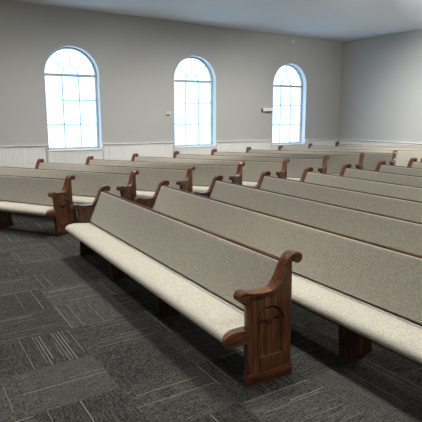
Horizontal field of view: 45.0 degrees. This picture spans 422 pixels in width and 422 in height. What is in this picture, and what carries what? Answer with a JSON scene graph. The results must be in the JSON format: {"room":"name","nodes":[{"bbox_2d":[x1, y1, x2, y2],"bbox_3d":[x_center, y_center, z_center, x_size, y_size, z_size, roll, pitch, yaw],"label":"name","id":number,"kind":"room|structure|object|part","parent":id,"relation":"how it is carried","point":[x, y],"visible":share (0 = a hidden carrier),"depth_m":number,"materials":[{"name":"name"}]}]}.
{"room":"church","nodes":[
{"label":"church","id":0,"kind":"room"},
{"bbox_2d":[0,0,341,162],"bbox_3d":[-3.468,-3.014,14.143,19.520,5.200,0.300,-6,12,-31],"label":"wall","id":1,"kind":"structure","parent":0,"point":[137,58],"depth_m":14.84,"materials":[{"name":"paint"}]},
{"bbox_2d":[0,148,45,167],"bbox_3d":[-7.991,-0.737,11.575,8.329,1.278,0.012,-6,12,-31],"label":"trim","id":2,"kind":"structure","parent":1,"relation":"attached to","point":[21,158],"depth_m":13.33,"materials":[{"name":"white paint"}]},
{"bbox_2d":[0,145,48,148],"bbox_3d":[-7.937,-1.355,11.459,8.423,0.155,0.080,-6,12,-31],"label":"trim","id":3,"kind":"structure","parent":1,"relation":"attached to","point":[19,146],"depth_m":13.29,"materials":[{"name":"white paint"}]},
{"bbox_2d":[44,46,103,153],"bbox_3d":[-3.774,-3.019,13.890,1.560,2.844,0.325,-6,12,-31],"label":"window","id":4,"kind":"structure","parent":1,"relation":"in","point":[60,150],"depth_m":14.06,"materials":[{"name":"white paint"}]},
{"bbox_2d":[50,49,86,73],"bbox_3d":[-3.843,-4.042,13.813,1.032,0.686,0.018,-6,12,-31],"label":"grille","id":5,"kind":"object","parent":4,"relation":"attached to","point":[78,50],"depth_m":13.80,"materials":[{"name":"glass"}]},
{"bbox_3d":[-3.758,-1.666,14.119,1.560,0.100,0.265,-6,12,-31],"label":"sill","id":6,"kind":"part","parent":4,"relation":"part of","materials":[{"name":"white paint"}]},
{"bbox_2d":[48,152,102,163],"bbox_3d":[-3.726,-1.102,14.151,1.529,1.040,0.012,-6,12,-31],"label":"trim","id":7,"kind":"structure","parent":1,"relation":"attached to","point":[69,158],"depth_m":14.04,"materials":[{"name":"white paint"}]},
{"bbox_2d":[103,145,172,160],"bbox_3d":[-2.112,-1.359,15.103,2.209,1.193,0.012,-6,12,-31],"label":"trim","id":8,"kind":"structure","parent":1,"relation":"attached to","point":[124,153],"depth_m":14.95,"materials":[{"name":"white paint"}]},
{"bbox_2d":[102,142,175,146],"bbox_3d":[-2.080,-1.960,14.976,2.306,0.103,0.080,-6,12,-31],"label":"trim","id":9,"kind":"structure","parent":1,"relation":"attached to","point":[161,143],"depth_m":14.92,"materials":[{"name":"white paint"}]},
{"bbox_2d":[165,111,170,116],"bbox_3d":[-1.292,-2.918,15.309,0.210,0.170,0.038,-6,12,-31],"label":"wall thermostat","id":10,"kind":"object","parent":1,"relation":"attached to","point":[167,113],"visible":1,"depth_m":15.29,"materials":[{"name":"beige plastic"}]},
{"bbox_2d":[174,149,211,154],"bbox_3d":[-0.481,-1.451,16.097,1.529,1.005,0.012,-6,12,-31],"label":"trim","id":11,"kind":"structure","parent":1,"relation":"attached to","point":[197,151],"depth_m":16.05,"materials":[{"name":"white paint"}]},
{"bbox_2d":[174,56,217,149],"bbox_3d":[-0.529,-3.351,15.839,1.560,2.844,0.325,-6,12,-31],"label":"window","id":12,"kind":"structure","parent":1,"relation":"in","point":[212,145],"depth_m":16.06,"materials":[{"name":"white paint"}]},
{"bbox_2d":[178,58,205,79],"bbox_3d":[-0.598,-4.374,15.762,1.032,0.686,0.018,-6,12,-31],"label":"grille","id":13,"kind":"object","parent":12,"relation":"attached to","point":[204,63],"depth_m":15.78,"materials":[{"name":"glass"}]},
{"bbox_3d":[-0.513,-1.998,16.068,1.560,0.100,0.265,-6,12,-31],"label":"sill","id":14,"kind":"part","parent":12,"relation":"part of","materials":[{"name":"white paint"}]},
{"bbox_2d":[217,143,270,151],"bbox_3d":[1.133,-1.710,17.049,2.209,1.161,0.012,-6,12,-31],"label":"wainscoting","id":15,"kind":"structure","parent":1,"relation":"attached to","point":[238,147],"depth_m":16.89,"materials":[{"name":"white paint"}]},
{"bbox_2d":[216,140,272,143],"bbox_3d":[1.151,-2.293,16.916,2.271,0.102,0.080,-6,12,-31],"label":"trim","id":16,"kind":"structure","parent":1,"relation":"attached to","point":[255,141],"depth_m":16.86,"materials":[{"name":"white paint"}]},
{"bbox_2d":[261,108,272,111],"bbox_3d":[1.893,-3.408,17.160,0.422,0.135,0.090,-6,12,-31],"label":"wall sign","id":17,"kind":"object","parent":1,"relation":"attached to","point":[262,109],"visible":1,"depth_m":17.11,"materials":[{"name":"white paint"}]},
{"bbox_2d":[271,146,304,149],"bbox_3d":[2.735,-1.795,18.026,1.529,0.965,0.012,-6,12,-31],"label":"trim","id":18,"kind":"structure","parent":1,"relation":"attached to","point":[275,148],"depth_m":17.92,"materials":[{"name":"white paint"}]},
{"bbox_2d":[271,63,306,147],"bbox_3d":[2.687,-3.675,17.771,1.560,2.844,0.325,-6,12,-31],"label":"window","id":19,"kind":"structure","parent":1,"relation":"in","point":[303,84],"depth_m":18.03,"materials":[{"name":"white paint"}]},
{"bbox_2d":[276,66,297,84],"bbox_3d":[2.617,-4.698,17.694,1.032,0.686,0.018,-6,12,-31],"label":"grille","id":20,"kind":"object","parent":19,"relation":"attached to","point":[293,67],"depth_m":17.75,"materials":[{"name":"glass"}]},
{"bbox_3d":[2.702,-2.322,18.001,1.560,0.100,0.265,-6,12,-31],"label":"sill","id":21,"kind":"part","parent":19,"relation":"part of","materials":[{"name":"white paint"}]},
{"bbox_2d":[305,141,336,147],"bbox_3d":[4.058,-2.025,18.803,1.529,1.129,0.012,-6,12,-31],"label":"trim","id":22,"kind":"structure","parent":1,"relation":"attached to","point":[319,143],"depth_m":18.75,"materials":[{"name":"white paint"}]},
{"bbox_2d":[305,139,337,141],"bbox_3d":[4.096,-2.597,18.685,1.638,0.097,0.080,-6,12,-31],"label":"trim","id":23,"kind":"structure","parent":1,"relation":"attached to","point":[306,140],"depth_m":18.56,"materials":[{"name":"white paint"}]},
{"bbox_2d":[0,211,421,421],"bbox_3d":[1.761,0.894,6.146,19.520,0.542,20.600,-6,12,-31],"label":"floor","id":24,"kind":"structure","parent":0,"point":[78,343],"depth_m":4.05,"materials":[{"name":"carpet"}]},
{"bbox_2d":[0,175,74,236],"bbox_3d":[-4.168,-0.240,9.171,4.028,1.024,0.670,5,13,28],"label":"pew","id":25,"kind":"object","parent":24,"relation":"on","point":[23,195],"visible":0.99,"depth_m":8.46,"materials":[{"name":"beige fabric"}]},
{"bbox_3d":[-3.640,0.105,8.946,0.110,0.348,0.298,5,13,28],"label":"support leg","id":26,"kind":"part","parent":25,"relation":"part of","materials":[{"name":"brown wood"}]},
{"bbox_2d":[0,201,53,215],"bbox_3d":[-4.226,-0.151,9.073,3.902,0.112,0.402,5,13,28],"label":"seat cushion","id":27,"kind":"object","parent":25,"relation":"on","point":[31,208],"depth_m":8.33,"materials":[{"name":"beige fabric"}]},
{"bbox_3d":[-4.062,-0.656,9.293,3.890,0.045,0.038,5,13,28],"label":"rail","id":28,"kind":"part","parent":25,"relation":"part of","materials":[{"name":"brown wood"}]},
{"bbox_3d":[-2.412,-0.098,8.300,0.045,0.871,0.424,5,13,28],"label":"panel","id":29,"kind":"part","parent":25,"relation":"part of","materials":[{"name":"brown wood"}]},
{"bbox_2d":[0,166,138,217],"bbox_3d":[-3.192,-0.367,9.753,4.028,1.024,0.670,5,13,28],"label":"pew","id":30,"kind":"object","parent":24,"relation":"on","point":[86,185],"visible":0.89,"depth_m":9.28,"materials":[{"name":"beige fabric"}]},
{"bbox_3d":[-3.086,-0.783,9.874,3.890,0.045,0.038,5,13,28],"label":"rail","id":31,"kind":"part","parent":30,"relation":"part of","materials":[{"name":"brown wood"}]},
{"bbox_2d":[72,196,94,203],"bbox_3d":[-3.250,-0.278,9.654,3.902,0.112,0.402,5,13,28],"label":"seat cushion","id":32,"kind":"object","parent":30,"relation":"on","point":[76,199],"depth_m":8.98,"materials":[{"name":"beige fabric"}]},
{"bbox_3d":[-1.435,-0.225,8.882,0.045,0.871,0.424,5,13,28],"label":"panel","id":33,"kind":"part","parent":30,"relation":"part of","materials":[{"name":"brown wood"}]},
{"bbox_2d":[35,159,194,197],"bbox_3d":[-2.216,-0.494,10.334,4.028,1.024,0.670,5,13,28],"label":"pew","id":34,"kind":"object","parent":24,"relation":"on","point":[148,179],"visible":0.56,"depth_m":9.88,"materials":[{"name":"beige fabric"}]},
{"bbox_3d":[-2.110,-0.910,10.456,3.890,0.045,0.038,5,13,28],"label":"rail","id":35,"kind":"part","parent":34,"relation":"part of","materials":[{"name":"brown wood"}]},
{"bbox_2d":[136,191,154,197],"bbox_3d":[-2.274,-0.405,10.235,3.902,0.112,0.402,5,13,28],"label":"seat cushion","id":36,"kind":"object","parent":34,"relation":"on","point":[141,194],"depth_m":9.51,"materials":[{"name":"beige fabric"}]},
{"bbox_3d":[-0.459,-0.352,9.463,0.045,0.871,0.424,5,13,28],"label":"panel","id":37,"kind":"part","parent":34,"relation":"part of","materials":[{"name":"brown wood"}]},
{"bbox_2d":[86,156,244,191],"bbox_3d":[-1.239,-0.621,10.915,4.028,1.024,0.670,5,13,28],"label":"pew","id":38,"kind":"object","parent":24,"relation":"on","point":[203,174],"visible":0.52,"depth_m":10.44,"materials":[{"name":"beige fabric"}]},
{"bbox_3d":[-1.133,-1.037,11.037,3.890,0.045,0.038,5,13,28],"label":"rail","id":39,"kind":"part","parent":38,"relation":"part of","materials":[{"name":"brown wood"}]},
{"bbox_2d":[193,186,208,191],"bbox_3d":[-1.298,-0.532,10.816,3.902,0.112,0.402,5,13,28],"label":"seat cushion","id":40,"kind":"object","parent":38,"relation":"on","point":[195,188],"depth_m":10.07,"materials":[{"name":"beige fabric"}]},
{"bbox_3d":[0.517,-0.479,10.044,0.045,0.871,0.424,5,13,28],"label":"panel","id":41,"kind":"part","parent":38,"relation":"part of","materials":[{"name":"brown wood"}]},
{"bbox_2d":[65,185,301,387],"bbox_3d":[-0.679,0.460,5.387,0.670,0.968,4.177,-7,13,-30],"label":"pew","id":42,"kind":"object","parent":24,"relation":"on","point":[240,294],"visible":1,"depth_m":4.31,"materials":[{"name":"beige fabric"}]},
{"bbox_3d":[-1.665,0.120,7.144,0.424,0.871,0.045,-7,13,-30],"label":"panel","id":43,"kind":"part","parent":42,"relation":"part of","materials":[{"name":"brown wood"}]},
{"bbox_3d":[-1.669,-0.188,7.084,0.534,0.297,0.076,-7,13,-30],"label":"armrest","id":44,"kind":"part","parent":42,"relation":"part of","materials":[{"name":"brown wood"}]},
{"bbox_3d":[-1.087,0.627,6.125,0.298,0.348,0.110,-7,13,-30],"label":"support leg","id":45,"kind":"part","parent":42,"relation":"part of","materials":[{"name":"brown wood"}]},
{"bbox_2d":[65,223,244,342],"bbox_3d":[-0.788,0.539,5.337,0.402,0.112,4.061,-7,13,-30],"label":"seat cushion","id":46,"kind":"object","parent":42,"relation":"on","point":[220,316],"depth_m":4.55,"materials":[{"name":"beige fabric"}]},
{"bbox_3d":[-0.415,0.838,5.008,0.298,0.348,0.110,-7,13,-30],"label":"support leg","id":47,"kind":"part","parent":42,"relation":"part of","materials":[{"name":"brown wood"}]},
{"bbox_3d":[-0.487,0.059,5.427,0.038,0.045,4.049,-7,13,-30],"label":"rail","id":48,"kind":"part","parent":42,"relation":"part of","materials":[{"name":"brown wood"}]},
{"bbox_3d":[0.414,0.773,3.690,0.424,0.871,0.045,-7,13,-30],"label":"panel","id":49,"kind":"part","parent":42,"relation":"part of","materials":[{"name":"brown wood"}]},
{"bbox_3d":[0.411,0.465,3.629,0.534,0.297,0.076,-7,13,-30],"label":"armrest","id":50,"kind":"part","parent":42,"relation":"part of","materials":[{"name":"brown wood"}]},
{"bbox_2d":[131,153,288,186],"bbox_3d":[-0.263,-0.748,11.497,4.028,1.024,0.670,5,13,28],"label":"pew","id":51,"kind":"object","parent":24,"relation":"on","point":[252,170],"visible":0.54,"depth_m":11.00,"materials":[{"name":"beige fabric"}]},
{"bbox_3d":[-0.157,-1.164,11.618,3.890,0.045,0.038,5,13,28],"label":"rail","id":52,"kind":"part","parent":51,"relation":"part of","materials":[{"name":"brown wood"}]},
{"bbox_2d":[242,182,256,186],"bbox_3d":[-0.321,-0.659,11.398,3.902,0.112,0.402,5,13,28],"label":"seat cushion","id":53,"kind":"object","parent":51,"relation":"on","point":[251,184],"depth_m":10.62,"materials":[{"name":"beige fabric"}]},
{"bbox_3d":[1.494,-0.606,10.626,0.045,0.871,0.424,5,13,28],"label":"panel","id":54,"kind":"part","parent":51,"relation":"part of","materials":[{"name":"brown wood"}]},
{"bbox_2d":[173,151,328,180],"bbox_3d":[0.713,-0.875,12.078,4.028,1.024,0.670,5,13,28],"label":"pew","id":55,"kind":"object","parent":24,"relation":"on","point":[296,166],"visible":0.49,"depth_m":11.56,"materials":[{"name":"beige fabric"}]},
{"bbox_3d":[0.819,-1.291,12.200,3.890,0.045,0.038,5,13,28],"label":"rail","id":56,"kind":"part","parent":55,"relation":"part of","materials":[{"name":"brown wood"}]},
{"bbox_2d":[134,180,421,365],"bbox_3d":[0.505,0.484,5.184,0.670,0.969,5.760,-7,13,-30],"label":"pew","id":57,"kind":"object","parent":24,"relation":"on","point":[372,291],"visible":0.78,"depth_m":4.21,"materials":[{"name":"beige fabric"}]},
{"bbox_3d":[-0.874,0.017,7.616,0.424,0.871,0.045,-7,13,-30],"label":"panel","id":58,"kind":"part","parent":57,"relation":"part of","materials":[{"name":"brown wood"}]},
{"bbox_3d":[0.697,0.083,5.223,0.038,0.045,5.632,-7,13,-30],"label":"rail","id":59,"kind":"part","parent":57,"relation":"part of","materials":[{"name":"brown wood"}]},
{"bbox_3d":[1.170,0.991,4.127,0.298,0.348,0.110,-7,13,-30],"label":"support leg","id":60,"kind":"part","parent":57,"relation":"part of","materials":[{"name":"brown wood"}]},
{"bbox_2d":[291,272,421,364],"bbox_3d":[0.395,0.564,5.134,0.402,0.112,5.644,-7,13,-30],"label":"seat cushion","id":61,"kind":"object","parent":57,"relation":"on","point":[399,333],"depth_m":3.79,"materials":[{"name":"beige fabric"}]},
{"bbox_2d":[211,149,364,174],"bbox_3d":[1.690,-1.002,12.659,4.028,1.024,0.670,5,13,28],"label":"pew","id":62,"kind":"object","parent":24,"relation":"on","point":[335,163],"visible":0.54,"depth_m":12.13,"materials":[{"name":"beige fabric"}]},
{"bbox_3d":[1.796,-1.418,12.781,3.890,0.045,0.038,5,13,28],"label":"rail","id":63,"kind":"part","parent":62,"relation":"part of","materials":[{"name":"brown wood"}]},
{"bbox_2d":[191,175,421,255],"bbox_3d":[1.322,0.378,5.670,0.670,0.969,5.760,-7,13,-30],"label":"pew","id":64,"kind":"object","parent":24,"relation":"on","point":[390,231],"visible":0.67,"depth_m":5.85,"materials":[{"name":"beige fabric"}]},
{"bbox_3d":[1.514,-0.023,5.709,0.038,0.045,5.632,-7,13,-30],"label":"rail","id":65,"kind":"part","parent":64,"relation":"part of","materials":[{"name":"brown wood"}]},
{"bbox_2d":[246,147,397,170],"bbox_3d":[2.666,-1.130,13.241,4.028,1.024,0.670,5,13,28],"label":"pew","id":66,"kind":"object","parent":24,"relation":"on","point":[370,161],"visible":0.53,"depth_m":12.70,"materials":[{"name":"beige fabric"}]},
{"bbox_3d":[2.772,-1.546,13.362,3.890,0.045,0.038,5,13,28],"label":"rail","id":67,"kind":"part","parent":66,"relation":"part of","materials":[{"name":"brown wood"}]},
{"bbox_2d":[253,171,421,222],"bbox_3d":[2.139,0.272,6.157,0.670,0.969,5.760,-7,13,-30],"label":"pew","id":68,"kind":"object","parent":24,"relation":"on","point":[402,208],"visible":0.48,"depth_m":6.90,"materials":[{"name":"beige fabric"}]},
{"bbox_3d":[2.331,-0.129,6.196,0.038,0.045,5.632,-7,13,-30],"label":"rail","id":69,"kind":"part","parent":68,"relation":"part of","materials":[{"name":"brown wood"}]},
{"bbox_2d":[278,145,421,166],"bbox_3d":[3.642,-1.257,13.822,4.028,1.024,0.670,5,13,28],"label":"pew","id":70,"kind":"object","parent":24,"relation":"on","point":[403,157],"visible":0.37,"depth_m":13.42,"materials":[{"name":"brown wood"}]},
{"bbox_3d":[3.748,-1.673,13.944,3.890,0.045,0.038,5,13,28],"label":"rail","id":71,"kind":"part","parent":70,"relation":"part of","materials":[{"name":"brown wood"}]},
{"bbox_2d":[299,167,421,201],"bbox_3d":[2.956,0.165,6.643,0.670,0.969,5.760,-7,13,-30],"label":"pew","id":72,"kind":"object","parent":24,"relation":"on","point":[409,192],"visible":0.39,"depth_m":7.87,"materials":[{"name":"beige fabric"}]},
{"bbox_3d":[3.148,-0.236,6.682,0.038,0.045,5.632,-7,13,-30],"label":"rail","id":73,"kind":"part","parent":72,"relation":"part of","materials":[{"name":"brown wood"}]},
{"bbox_2d":[308,143,421,150],"bbox_3d":[4.618,-1.384,14.403,4.028,1.024,0.670,5,13,28],"label":"pew","id":74,"kind":"object","parent":24,"relation":"on","point":[309,144],"visible":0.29,"depth_m":14.62,"materials":[{"name":"brown wood"}]},
{"bbox_3d":[4.724,-1.800,14.525,3.890,0.045,0.038,5,13,28],"label":"rail","id":75,"kind":"part","parent":74,"relation":"part of","materials":[{"name":"brown wood"}]},
{"bbox_2d":[335,142,421,147],"bbox_3d":[5.595,-1.511,14.985,4.028,1.024,0.670,5,13,28],"label":"pew","id":76,"kind":"object","parent":24,"relation":"on","point":[337,143],"visible":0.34,"depth_m":15.41,"materials":[{"name":"brown wood"}]},
{"bbox_3d":[5.701,-1.927,15.106,3.890,0.045,0.038,5,13,28],"label":"rail","id":77,"kind":"part","parent":76,"relation":"part of","materials":[{"name":"brown wood"}]},
{"bbox_2d":[339,163,421,186],"bbox_3d":[3.773,0.059,7.130,0.670,0.969,5.760,-7,13,-30],"label":"pew","id":78,"kind":"object","parent":24,"relation":"on","point":[347,171],"visible":0.35,"depth_m":8.78,"materials":[{"name":"beige fabric"}]},
{"bbox_3d":[3.965,-0.342,7.169,0.038,0.045,5.632,-7,13,-30],"label":"rail","id":79,"kind":"part","parent":78,"relation":"part of","materials":[{"name":"brown wood"}]},
{"bbox_2d":[375,160,421,175],"bbox_3d":[4.590,-0.048,7.616,0.670,0.969,5.760,-7,13,-30],"label":"pew","id":80,"kind":"object","parent":24,"relation":"on","point":[381,166],"visible":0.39,"depth_m":9.64,"materials":[{"name":"beige fabric"}]},
{"bbox_3d":[4.782,-0.448,7.655,0.038,0.045,5.632,-7,13,-30],"label":"rail","id":81,"kind":"part","parent":80,"relation":"part of","materials":[{"name":"beige fabric"}]},
{"bbox_2d":[407,158,421,167],"bbox_3d":[5.407,-0.154,8.103,0.670,0.969,5.760,-7,13,-30],"label":"pew","id":82,"kind":"object","parent":24,"relation":"on","point":[412,162],"visible":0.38,"depth_m":10.47,"materials":[{"name":"beige fabric"}]},
{"bbox_2d":[12,0,421,41],"bbox_3d":[1.761,-3.903,5.241,19.520,0.522,20.600,-6,12,-31],"label":"ceiling","id":83,"kind":"structure","parent":0,"point":[333,20],"depth_m":13.72,"materials":[{"name":"paint"}]},
{"bbox_2d":[338,29,421,142],"bbox_3d":[10.062,-2.338,10.564,0.200,5.200,20.000,-6,12,-31],"label":"wall","id":84,"kind":"structure","parent":0,"point":[381,84],"depth_m":17.17,"materials":[{"name":"paint"}]},
{"bbox_2d":[338,141,413,145],"bbox_3d":[9.974,-0.515,10.838,0.012,1.115,19.974,-6,12,-31],"label":"trim","id":85,"kind":"structure","parent":84,"relation":"attached to","point":[341,142],"depth_m":18.12,"materials":[{"name":"white paint"}]},
{"bbox_2d":[338,139,421,145],"bbox_3d":[9.956,-1.084,10.705,0.080,0.083,19.950,-6,12,-31],"label":"trim","id":86,"kind":"structure","parent":84,"relation":"attached to","point":[346,140],"depth_m":17.32,"materials":[{"name":"white paint"}]}
]}

